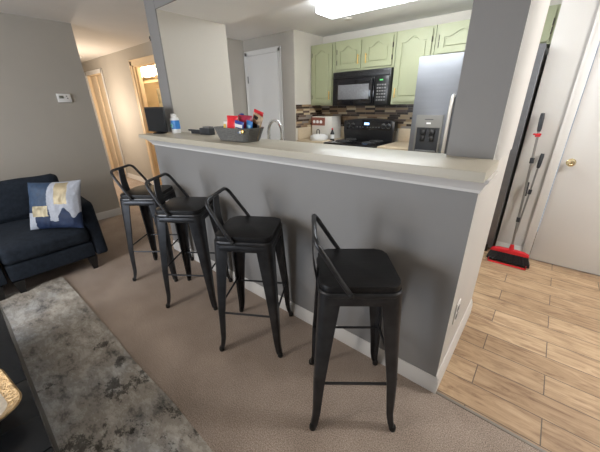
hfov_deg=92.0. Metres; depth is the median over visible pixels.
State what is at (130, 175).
baseboard
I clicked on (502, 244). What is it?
baseboard
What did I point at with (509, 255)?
broom
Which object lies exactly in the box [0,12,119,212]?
wall
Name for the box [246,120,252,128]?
snack bag
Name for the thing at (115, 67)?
wall
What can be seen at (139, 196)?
bar stool
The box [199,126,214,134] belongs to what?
case
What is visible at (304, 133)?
countertop
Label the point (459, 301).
power outlet
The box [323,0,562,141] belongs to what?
wall
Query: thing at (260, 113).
snack bag
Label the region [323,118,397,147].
stove
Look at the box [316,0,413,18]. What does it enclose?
ceiling light
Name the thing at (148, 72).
vanity light
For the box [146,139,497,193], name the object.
trim
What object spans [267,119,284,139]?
kitchen faucet
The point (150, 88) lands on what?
bathroom mirror
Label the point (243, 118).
snack bag
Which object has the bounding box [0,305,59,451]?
coffee table
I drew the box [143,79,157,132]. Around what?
wall
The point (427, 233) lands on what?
wall
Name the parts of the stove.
control panel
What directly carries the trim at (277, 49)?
attached to the wall at (295, 45)
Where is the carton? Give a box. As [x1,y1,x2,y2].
[311,116,340,138]
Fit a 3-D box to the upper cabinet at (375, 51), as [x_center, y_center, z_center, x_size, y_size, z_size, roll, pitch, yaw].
[0.908,-2.298,3.886,0.875,0.375,0.349,17,29,37]
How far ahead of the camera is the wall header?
2.53 m
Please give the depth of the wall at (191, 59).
2.91 m
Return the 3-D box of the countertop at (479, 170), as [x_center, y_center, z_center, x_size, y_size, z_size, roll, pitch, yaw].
[-0.322,-0.577,2.054,2.907,0.040,0.365,17,29,37]
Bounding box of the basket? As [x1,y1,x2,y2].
[214,126,263,142]
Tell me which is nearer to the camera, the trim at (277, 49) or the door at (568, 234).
the door at (568, 234)
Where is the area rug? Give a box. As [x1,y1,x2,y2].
[0,277,212,451]
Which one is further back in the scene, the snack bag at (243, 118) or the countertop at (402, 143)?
the countertop at (402, 143)
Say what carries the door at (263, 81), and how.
in the wall at (295, 45)
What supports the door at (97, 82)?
in the wall at (115, 67)
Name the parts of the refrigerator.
freezer door, handle, door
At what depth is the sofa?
2.71 m
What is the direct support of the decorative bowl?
on the coffee table
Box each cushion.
[0,174,58,223]
[0,218,89,264]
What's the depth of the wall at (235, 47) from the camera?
4.64 m
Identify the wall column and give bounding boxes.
[446,0,550,160]
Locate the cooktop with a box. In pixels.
[323,139,394,147]
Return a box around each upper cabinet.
[311,42,335,104]
[335,32,397,72]
[391,25,437,103]
[434,4,561,54]
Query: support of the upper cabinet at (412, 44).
attached to the wall at (463, 15)
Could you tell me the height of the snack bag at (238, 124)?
0.140 m
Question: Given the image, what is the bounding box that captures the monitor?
[144,107,167,133]
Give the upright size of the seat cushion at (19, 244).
0.197 m
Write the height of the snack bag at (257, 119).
0.200 m
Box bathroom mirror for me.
[144,82,159,106]
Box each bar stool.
[110,164,193,281]
[145,173,231,309]
[205,187,292,357]
[309,214,402,431]
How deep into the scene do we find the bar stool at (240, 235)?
1.75 m
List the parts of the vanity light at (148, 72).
globe, globe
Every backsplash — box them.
[296,104,321,127]
[322,104,413,128]
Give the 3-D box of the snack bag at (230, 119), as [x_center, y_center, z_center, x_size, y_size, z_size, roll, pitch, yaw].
[-0.482,-0.705,2.073,0.128,0.162,0.040,17,29,37]
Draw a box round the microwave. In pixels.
[333,67,398,105]
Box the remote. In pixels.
[188,129,199,133]
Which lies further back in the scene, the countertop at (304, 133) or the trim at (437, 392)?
the countertop at (304, 133)
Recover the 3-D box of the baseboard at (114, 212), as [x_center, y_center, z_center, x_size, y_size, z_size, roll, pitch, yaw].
[-4.285,0.521,2.666,0.013,0.105,4.910,17,29,37]
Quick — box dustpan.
[487,153,544,269]
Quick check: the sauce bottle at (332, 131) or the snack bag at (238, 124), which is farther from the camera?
the sauce bottle at (332, 131)
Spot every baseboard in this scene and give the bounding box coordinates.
[96,208,121,219]
[127,173,153,184]
[173,240,438,393]
[434,299,472,393]
[495,241,522,250]
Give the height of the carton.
0.329 m
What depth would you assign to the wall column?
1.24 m
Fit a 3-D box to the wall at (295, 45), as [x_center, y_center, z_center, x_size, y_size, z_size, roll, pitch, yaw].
[-0.259,-1.769,4.953,1.070,2.440,0.670,17,29,37]
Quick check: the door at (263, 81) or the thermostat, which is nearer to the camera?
the thermostat
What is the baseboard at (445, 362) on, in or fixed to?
attached to the wall at (493, 188)
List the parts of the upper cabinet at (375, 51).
door, door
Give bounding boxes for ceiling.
[0,0,473,62]
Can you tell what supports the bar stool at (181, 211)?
on the floor
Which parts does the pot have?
lid, pot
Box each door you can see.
[90,75,125,173]
[247,52,280,139]
[529,44,599,275]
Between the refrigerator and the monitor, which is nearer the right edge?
the refrigerator
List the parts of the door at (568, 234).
handle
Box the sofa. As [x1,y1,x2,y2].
[0,174,107,300]
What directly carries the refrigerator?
on the floor
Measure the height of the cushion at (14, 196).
0.435 m
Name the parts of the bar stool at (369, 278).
leg, foot rail, plate, leg, backrest, foot rail, foot rail, seat frame, seat, leg, foot rail, leg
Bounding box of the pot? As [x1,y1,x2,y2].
[310,129,327,140]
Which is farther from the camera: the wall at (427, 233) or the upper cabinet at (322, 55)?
the upper cabinet at (322, 55)
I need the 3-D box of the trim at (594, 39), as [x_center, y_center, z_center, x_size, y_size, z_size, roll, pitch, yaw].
[2.678,-0.556,2.261,1.074,2.196,0.024,17,29,37]
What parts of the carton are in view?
picture panel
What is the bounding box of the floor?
[0,171,599,451]
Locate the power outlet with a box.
[452,298,460,323]
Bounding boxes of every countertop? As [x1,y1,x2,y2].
[138,132,498,182]
[297,126,343,143]
[377,128,410,150]
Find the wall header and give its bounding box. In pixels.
[154,0,308,23]
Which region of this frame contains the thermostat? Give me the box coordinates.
[56,94,71,101]
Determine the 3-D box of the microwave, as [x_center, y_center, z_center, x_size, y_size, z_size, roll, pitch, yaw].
[0.894,-1.908,4.023,0.865,0.436,0.408,17,29,37]
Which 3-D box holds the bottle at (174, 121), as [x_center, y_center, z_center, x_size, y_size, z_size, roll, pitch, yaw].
[-1.198,-0.983,2.776,0.102,0.176,0.080,17,29,37]
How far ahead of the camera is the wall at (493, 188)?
1.70 m
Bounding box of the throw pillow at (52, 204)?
[27,180,83,229]
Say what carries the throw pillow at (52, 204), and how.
on the sofa
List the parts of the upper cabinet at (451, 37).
door, door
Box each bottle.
[170,114,180,132]
[330,128,333,139]
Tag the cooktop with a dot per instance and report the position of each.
(371, 143)
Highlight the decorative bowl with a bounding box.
[0,368,21,420]
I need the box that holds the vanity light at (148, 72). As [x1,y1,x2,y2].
[141,65,157,79]
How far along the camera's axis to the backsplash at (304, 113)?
4.52 m
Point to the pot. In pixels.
(315, 137)
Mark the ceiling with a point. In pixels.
(303, 17)
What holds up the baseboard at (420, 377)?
attached to the wall at (427, 233)
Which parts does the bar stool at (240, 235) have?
plate, leg, backrest, foot rail, leg, foot rail, seat frame, seat, foot rail, leg, foot rail, leg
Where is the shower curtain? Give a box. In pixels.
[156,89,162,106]
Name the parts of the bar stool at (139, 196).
plate, leg, backrest, seat, seat frame, leg, leg, leg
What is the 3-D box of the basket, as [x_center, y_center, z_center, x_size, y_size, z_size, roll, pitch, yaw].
[-0.446,-0.676,2.121,0.404,0.095,0.232,17,29,37]
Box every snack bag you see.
[227,115,237,127]
[235,120,243,128]
[238,115,251,128]
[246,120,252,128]
[252,109,263,120]
[252,112,262,140]
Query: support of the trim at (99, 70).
attached to the wall at (115, 67)
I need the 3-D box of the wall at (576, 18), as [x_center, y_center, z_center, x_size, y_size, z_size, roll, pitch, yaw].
[3.392,-0.632,2.100,2.790,2.440,0.710,17,29,37]
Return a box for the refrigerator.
[408,43,547,250]
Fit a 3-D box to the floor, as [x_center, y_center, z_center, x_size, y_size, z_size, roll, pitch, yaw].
[-2.946,0.288,3.371,13.600,0.050,8.000,17,29,37]
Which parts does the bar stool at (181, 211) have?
plate, leg, backrest, foot rail, leg, seat, seat frame, foot rail, leg, leg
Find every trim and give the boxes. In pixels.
[84,68,127,176]
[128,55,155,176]
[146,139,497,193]
[243,46,283,133]
[436,391,547,451]
[522,6,599,253]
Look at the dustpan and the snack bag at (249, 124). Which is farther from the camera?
the dustpan
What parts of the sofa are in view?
leg, seat, leg, seat, leg, arm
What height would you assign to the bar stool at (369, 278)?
1.031 m
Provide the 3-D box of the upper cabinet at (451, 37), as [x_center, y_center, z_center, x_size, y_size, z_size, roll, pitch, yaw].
[2.007,-1.991,3.021,1.056,0.305,0.349,17,29,37]
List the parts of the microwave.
glass, door, handle, control panel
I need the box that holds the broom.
[486,113,544,267]
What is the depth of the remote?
2.73 m
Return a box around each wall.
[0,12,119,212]
[81,41,154,178]
[143,0,233,134]
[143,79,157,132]
[154,145,486,376]
[227,38,247,115]
[243,30,322,140]
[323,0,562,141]
[447,151,509,350]
[497,0,599,248]
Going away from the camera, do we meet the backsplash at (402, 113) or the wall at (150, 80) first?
the backsplash at (402, 113)
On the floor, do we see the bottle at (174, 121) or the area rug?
the area rug

